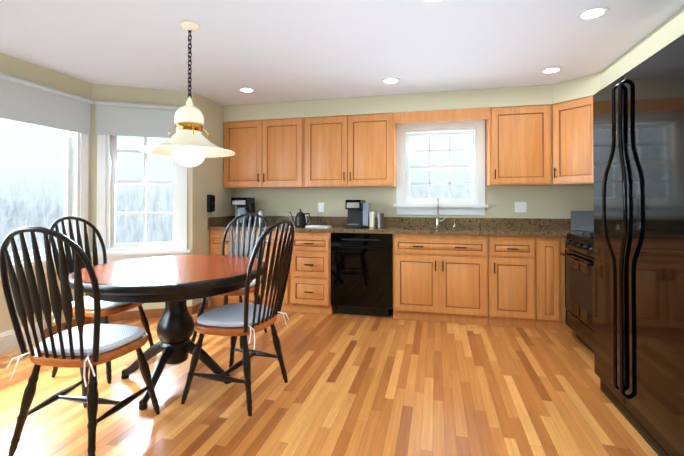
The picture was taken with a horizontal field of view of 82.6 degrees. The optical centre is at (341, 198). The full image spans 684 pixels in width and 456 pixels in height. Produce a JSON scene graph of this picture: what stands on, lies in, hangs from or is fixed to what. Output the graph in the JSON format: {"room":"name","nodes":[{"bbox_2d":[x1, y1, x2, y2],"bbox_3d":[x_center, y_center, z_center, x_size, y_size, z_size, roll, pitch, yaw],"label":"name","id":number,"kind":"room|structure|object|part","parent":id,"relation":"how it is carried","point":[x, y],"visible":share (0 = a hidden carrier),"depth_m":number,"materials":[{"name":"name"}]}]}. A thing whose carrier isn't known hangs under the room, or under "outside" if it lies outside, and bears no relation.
{"room":"kitchen","nodes":[
{"label":"kitchen","id":0,"kind":"room"},
{"bbox_2d":[0,52,90,332],"bbox_3d":[-2.801,0.036,2.874,0.150,2.370,2.350,0,0,14],"label":"wall","id":1,"kind":"structure","parent":0,"point":[20,68],"depth_m":3.39,"materials":[{"name":"beige paint"}]},
{"bbox_2d":[0,320,43,354],"bbox_3d":[-2.659,1.138,3.088,0.018,0.170,0.610,0,0,14],"label":"baseboard","id":2,"kind":"structure","parent":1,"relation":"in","point":[8,341],"depth_m":3.12,"materials":[{"name":"white plastic"}]},
{"bbox_2d":[44,317,89,338],"bbox_3d":[-2.720,1.176,2.845,0.012,0.090,2.050,0,0,14],"label":"baseboard","id":3,"kind":"structure","parent":1,"relation":"attached to","point":[74,324],"depth_m":3.55,"materials":[{"name":"brown wood"}]},
{"bbox_2d":[90,84,192,310],"bbox_3d":[-2.134,0.046,4.049,1.093,2.370,0.150,0,-1,-18],"label":"wall","id":4,"kind":"structure","parent":0,"point":[101,92],"depth_m":3.98,"materials":[{"name":"beige paint"}]},
{"bbox_2d":[0,72,189,280],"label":"window","id":5,"kind":"structure","parent":4,"relation":"in","point":[114,119],"depth_m":3.86,"materials":[{"name":"white glass"}]},
{"bbox_3d":[-2.766,-0.168,2.873,0.219,1.619,2.010,0,0,14],"label":"bay window trim","id":6,"kind":"part","parent":5,"relation":"part of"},
{"bbox_2d":[90,306,191,323],"bbox_3d":[-2.037,1.186,3.984,0.943,0.090,0.012,0,-1,-18],"label":"baseboard","id":7,"kind":"structure","parent":4,"relation":"attached to","point":[135,315],"depth_m":3.96,"materials":[{"name":"white paint"},{"name":"wood"}]},
{"bbox_2d":[192,92,234,306],"bbox_3d":[-1.541,0.052,4.678,0.150,2.370,1.050,0,0,14],"label":"wall","id":8,"kind":"structure","parent":0,"point":[207,176],"depth_m":4.44,"materials":[{"name":"beige paint"}]},
{"bbox_2d":[192,300,207,314],"bbox_3d":[-1.552,1.188,4.270,0.012,0.090,0.270,0,0,14],"label":"baseboard","id":9,"kind":"structure","parent":8,"relation":"attached to","point":[195,308],"depth_m":4.20,"materials":[{"name":"brown wood"}]},
{"bbox_2d":[207,195,214,223],"bbox_3d":[-1.487,0.120,4.433,0.065,0.331,0.080,0,0,14],"label":"phone","id":10,"kind":"object","parent":8,"relation":"attached to","point":[210,203],"visible":1,"depth_m":4.41,"materials":[{"name":"black plastic"}]},
{"bbox_2d":[0,306,657,455],"bbox_3d":[-0.475,1.259,1.401,5.660,0.100,7.200,0,0,14],"label":"floor","id":11,"kind":"structure","parent":0,"point":[363,385],"depth_m":2.36,"materials":[{"name":"brown wood"}]},
{"bbox_2d":[0,226,159,455],"bbox_3d":[-1.312,0.668,1.969,0.507,1.091,0.568,0,0,10],"label":"chair","id":12,"kind":"object","parent":11,"relation":"on","point":[82,347],"visible":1,"depth_m":1.80,"materials":[{"name":"black wood"}]},
{"bbox_2d":[48,216,155,383],"bbox_3d":[-1.762,0.675,2.845,0.568,1.091,0.507,0,0,10],"label":"chair","id":13,"kind":"object","parent":11,"relation":"on","point":[110,308],"visible":0.46,"depth_m":2.82,"materials":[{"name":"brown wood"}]},
{"bbox_2d":[69,255,264,409],"bbox_3d":[-1.117,0.839,2.619,1.200,0.760,1.200,0,0,14],"label":"dining table","id":14,"kind":"object","parent":11,"relation":"on","point":[174,283],"visible":0.88,"depth_m":2.44,"materials":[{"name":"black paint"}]},
{"bbox_2d":[192,213,268,348],"bbox_3d":[-0.951,0.680,3.465,0.508,1.091,0.568,0,-1,17],"label":"chair","id":15,"kind":"object","parent":11,"relation":"on","point":[247,247],"visible":0.44,"depth_m":3.67,"materials":[{"name":"black wood"}]},
{"bbox_2d":[181,219,293,415],"bbox_3d":[-0.606,0.672,2.440,0.568,1.091,0.508,0,-1,20],"label":"chair","id":16,"kind":"object","parent":11,"relation":"on","point":[235,320],"visible":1,"depth_m":2.31,"materials":[{"name":"black wood"}]},
{"bbox_2d":[210,232,291,310],"bbox_3d":[-0.973,0.799,4.611,0.977,0.875,0.597,0,0,14],"label":"base cabinet","id":17,"kind":"object","parent":11,"relation":"on","point":[216,238],"depth_m":4.32,"materials":[{"name":"brown wood"}]},
{"bbox_2d":[292,232,343,313],"bbox_3d":[-0.276,0.797,4.442,0.458,0.875,0.597,0,0,14],"label":"base cabinet","id":18,"kind":"object","parent":11,"relation":"on","point":[311,254],"depth_m":4.16,"materials":[{"name":"brown wood"}]},
{"bbox_2d":[208,224,407,235],"bbox_3d":[-0.388,0.339,4.460,2.187,0.038,0.622,0,0,14],"label":"countertop","id":19,"kind":"structure","parent":18,"relation":"on","point":[392,228],"depth_m":4.16,"materials":[{"name":"brown stone"}]},
{"bbox_2d":[231,197,254,225],"bbox_3d":[-1.183,0.154,4.689,0.222,0.334,0.220,0,0,14],"label":"coffee maker","id":20,"kind":"object","parent":19,"relation":"on","point":[245,205],"visible":0.73,"depth_m":4.61,"materials":[{"name":"black plastic"}]},
{"bbox_2d":[257,208,264,225],"bbox_3d":[-0.972,0.218,4.668,0.090,0.204,0.089,0,0,14],"label":"canister","id":21,"kind":"object","parent":19,"relation":"on","point":[261,211],"visible":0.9,"depth_m":4.63,"materials":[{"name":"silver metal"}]},
{"bbox_2d":[289,209,310,226],"bbox_3d":[-0.491,0.220,4.500,0.276,0.199,0.136,0,0,14],"label":"kettle","id":22,"kind":"object","parent":19,"relation":"on","point":[300,219],"visible":1,"depth_m":4.46,"materials":[{"name":"black metal"}]},
{"bbox_2d":[306,225,331,227],"bbox_3d":[-0.259,0.310,4.340,0.260,0.016,0.200,0,0,14],"label":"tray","id":23,"kind":"object","parent":19,"relation":"on","point":[317,226],"visible":1,"depth_m":4.26,"materials":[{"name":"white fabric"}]},
{"bbox_2d":[345,200,369,227],"bbox_3d":[0.179,0.166,4.347,0.240,0.304,0.263,0,0,14],"label":"machine","id":24,"kind":"object","parent":19,"relation":"on","point":[358,213],"visible":0.98,"depth_m":4.28,"materials":[{"name":"black plastic"}]},
{"bbox_2d":[369,212,374,226],"bbox_3d":[0.340,0.232,4.361,0.051,0.171,0.126,0,0,14],"label":"canister","id":25,"kind":"object","parent":19,"relation":"on","point":[371,219],"visible":1,"depth_m":4.30,"materials":[{"name":"beige ceramic"}]},
{"bbox_2d":[377,212,383,226],"bbox_3d":[0.422,0.235,4.310,0.082,0.164,0.082,0,0,14],"label":"tumbler","id":26,"kind":"object","parent":19,"relation":"on","point":[380,216],"visible":1,"depth_m":4.28,"materials":[{"name":"silver metal"}]},
{"bbox_2d":[331,233,392,316],"bbox_3d":[0.260,0.796,4.291,0.644,0.870,0.623,0,0,14],"label":"dishwasher","id":27,"kind":"object","parent":11,"relation":"on","point":[361,273],"visible":0.96,"depth_m":4.02,"materials":[{"name":"black metal"}]},
{"bbox_2d":[393,244,491,325],"bbox_3d":[1.028,0.882,4.126,0.916,0.700,0.597,0,0,14],"label":"base cabinet","id":28,"kind":"object","parent":11,"relation":"on","point":[430,284],"depth_m":3.84,"materials":[{"name":"brown wood"}]},
{"bbox_2d":[435,196,445,226],"bbox_3d":[1.082,0.145,4.261,0.121,0.344,0.212,0,0,14],"label":"faucet","id":29,"kind":"object","parent":28,"relation":"on","point":[437,221],"visible":1,"depth_m":4.33,"materials":[{"name":"silver metal"}]},
{"bbox_2d":[480,236,539,328],"bbox_3d":[1.683,0.793,3.968,0.424,0.875,0.597,0,0,14],"label":"base cabinet","id":30,"kind":"object","parent":11,"relation":"on","point":[507,272],"depth_m":3.68,"materials":[{"name":"brown wood"}]},
{"bbox_2d":[468,228,593,235],"bbox_3d":[2.019,0.334,3.878,1.367,0.038,0.622,0,0,14],"label":"countertop","id":31,"kind":"structure","parent":30,"relation":"on","point":[475,231],"depth_m":3.71,"materials":[{"name":"brown stone"}]},
{"bbox_2d":[571,211,593,230],"bbox_3d":[2.426,0.219,3.834,0.163,0.190,0.260,0,-1,-36],"label":"panel","id":32,"kind":"object","parent":31,"relation":"on","point":[582,220],"visible":0.5,"depth_m":3.80,"materials":[{"name":"black metal"}]},
{"bbox_2d":[540,236,563,330],"bbox_3d":[1.992,0.792,3.893,0.212,0.875,0.597,0,0,14],"label":"base cabinet","id":33,"kind":"object","parent":11,"relation":"on","point":[551,261],"depth_m":3.61,"materials":[{"name":"brown wood"}]},
{"bbox_2d":[564,236,572,330],"bbox_3d":[2.394,0.792,3.806,0.607,0.875,0.577,0,0,14],"label":"base cabinet","id":34,"kind":"object","parent":11,"relation":"on","point":[566,328],"depth_m":3.59,"materials":[{"name":"brown wood"}]},
{"bbox_2d":[560,232,593,352],"bbox_3d":[2.189,0.723,3.079,0.662,1.000,0.758,0,0,14],"label":"range","id":35,"kind":"object","parent":11,"relation":"on","point":[578,254],"visible":0.29,"depth_m":3.14,"materials":[{"name":"black metal"}]},
{"bbox_2d":[593,34,683,455],"bbox_3d":[1.823,0.262,1.915,0.823,1.903,1.065,0,0,14],"label":"fridge","id":36,"kind":"object","parent":11,"relation":"on","point":[638,149],"visible":1,"depth_m":1.91,"materials":[{"name":"black metal"}]},
{"bbox_2d":[0,0,683,105],"bbox_3d":[-0.475,-1.211,1.421,5.660,0.100,7.200,0,0,14],"label":"ceiling","id":37,"kind":"structure","parent":0,"point":[270,51],"depth_m":2.87,"materials":[{"name":"white paint"}]},
{"bbox_2d":[140,21,234,166],"bbox_3d":[-1.008,-0.680,2.575,0.582,0.938,0.582,0,0,14],"label":"pendant light","id":38,"kind":"object","parent":37,"relation":"hanging from","point":[188,144],"visible":1,"depth_m":2.51,"materials":[{"name":"beige ceramic"}]},
{"bbox_2d":[238,88,255,92],"bbox_3d":[-0.995,-1.135,4.078,0.176,0.004,0.176,0,0,14],"label":"recessed light","id":39,"kind":"object","parent":37,"relation":"in","point":[248,90],"visible":1,"depth_m":4.08,"materials":[{"name":"white"}]},
{"bbox_2d":[382,78,399,83],"bbox_3d":[0.473,-1.137,3.764,0.176,0.004,0.176,0,0,14],"label":"recessed light","id":40,"kind":"object","parent":37,"relation":"in","point":[391,80],"visible":1,"depth_m":3.75,"materials":[{"name":"white"}]},
{"bbox_2d":[421,0,444,3],"bbox_3d":[0.528,-1.150,2.207,0.176,0.004,0.176,0,0,14],"label":"recessed light","id":41,"kind":"object","parent":37,"relation":"in","point":[432,1],"visible":1,"depth_m":2.27,"materials":[{"name":"white"}]},
{"bbox_2d":[223,6,683,121],"bbox_3d":[0.302,-1.049,2.928,4.254,0.195,3.297,0,0,14],"label":"soffit","id":42,"kind":"structure","parent":37,"relation":"attached to","point":[669,30],"depth_m":4.06,"materials":[{"name":"beige paint"}]},
{"bbox_2d":[540,67,561,73],"bbox_3d":[1.862,-1.140,3.469,0.176,0.004,0.176,0,0,14],"label":"recessed light","id":43,"kind":"object","parent":37,"relation":"in","point":[550,70],"visible":0.98,"depth_m":3.46,"materials":[{"name":"white"}]},
{"bbox_2d":[576,6,609,19],"bbox_3d":[1.557,-1.149,2.421,0.176,0.004,0.176,0,0,14],"label":"recessed light","id":44,"kind":"object","parent":37,"relation":"in","point":[592,13],"visible":1,"depth_m":2.42,"materials":[{"name":"white"}]},
{"bbox_2d":[235,120,593,218],"bbox_3d":[0.708,0.051,4.597,4.560,2.370,0.150,0,0,14],"label":"wall","id":45,"kind":"structure","parent":0,"point":[556,202],"depth_m":4.54,"materials":[{"name":"beige paint"}]},
{"bbox_2d":[223,118,302,187],"bbox_3d":[-0.910,-0.533,4.755,1.037,0.800,0.307,0,0,14],"label":"upper cabinet","id":46,"kind":"object","parent":45,"relation":"attached to","point":[268,153],"depth_m":4.60,"materials":[{"name":"brown wood"}]},
{"bbox_2d":[318,203,323,211],"bbox_3d":[-0.255,0.107,4.744,0.075,0.115,0.010,0,0,14],"label":"electrical outlet","id":47,"kind":"object","parent":45,"relation":"attached to","point":[320,207],"visible":1,"depth_m":4.74,"materials":[{"name":"white plastic"}]},
{"bbox_2d":[303,113,398,187],"bbox_3d":[0.097,-0.535,4.511,1.035,0.800,0.307,0,0,14],"label":"upper cabinet","id":48,"kind":"object","parent":45,"relation":"attached to","point":[349,150],"depth_m":4.36,"materials":[{"name":"brown wood"}]},
{"bbox_2d":[208,216,570,247],"bbox_3d":[0.612,0.370,4.198,4.254,0.315,0.660,0,0,14],"label":"backsplash","id":49,"kind":"structure","parent":45,"relation":"attached to","point":[401,222],"depth_m":4.38,"materials":[{"name":"brown stone"}]},
{"bbox_2d":[394,120,487,214],"bbox_3d":[1.119,-0.343,4.473,1.030,1.055,0.205,0,0,14],"label":"window","id":50,"kind":"structure","parent":45,"relation":"in","point":[473,204],"depth_m":4.45,"materials":[{"name":"white"}]},
{"bbox_2d":[515,202,526,211],"bbox_3d":[1.932,0.093,4.215,0.120,0.115,0.010,0,0,14],"label":"electrical outlet","id":51,"kind":"object","parent":45,"relation":"attached to","point":[520,206],"visible":1,"depth_m":4.21,"materials":[{"name":"white plastic"}]},
{"bbox_2d":[483,105,558,185],"bbox_3d":[1.865,-0.539,4.059,0.646,0.800,0.355,0,0,14],"label":"upper cabinet","id":52,"kind":"object","parent":45,"relation":"attached to","point":[543,145],"depth_m":3.94,"materials":[{"name":"brown wood"}]},
{"bbox_2d":[551,96,592,185],"bbox_3d":[2.391,-0.541,3.803,0.606,0.800,0.605,0,0,14],"label":"upper cabinet","id":53,"kind":"object","parent":45,"relation":"attached to","point":[572,118],"depth_m":3.70,"materials":[{"name":"brown wood"}]},
{"bbox_2d":[591,96,592,183],"bbox_3d":[2.377,-0.546,3.210,0.355,0.800,0.665,0,0,14],"label":"upper cabinet","id":54,"kind":"object","parent":45,"relation":"attached to","point":[591,96],"depth_m":3.56,"materials":[{"name":"brown wood"}]},
{"bbox_2d":[404,232,475,251],"bbox_3d":[0.965,0.439,3.916,0.700,0.172,0.006,0,0,14],"label":"drawer","id":55,"kind":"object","parent":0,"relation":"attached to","point":[446,241],"depth_m":3.83,"materials":[{"name":"brown wood"}]},
{"label":"outside","id":56,"kind":"structure","parent":0,"visible":0},
{"bbox_2d":[0,118,469,252],"bbox_3d":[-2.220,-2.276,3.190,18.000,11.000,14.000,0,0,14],"label":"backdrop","id":57,"kind":"structure","parent":56,"point":[125,204],"depth_m":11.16,"materials":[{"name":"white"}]}
]}

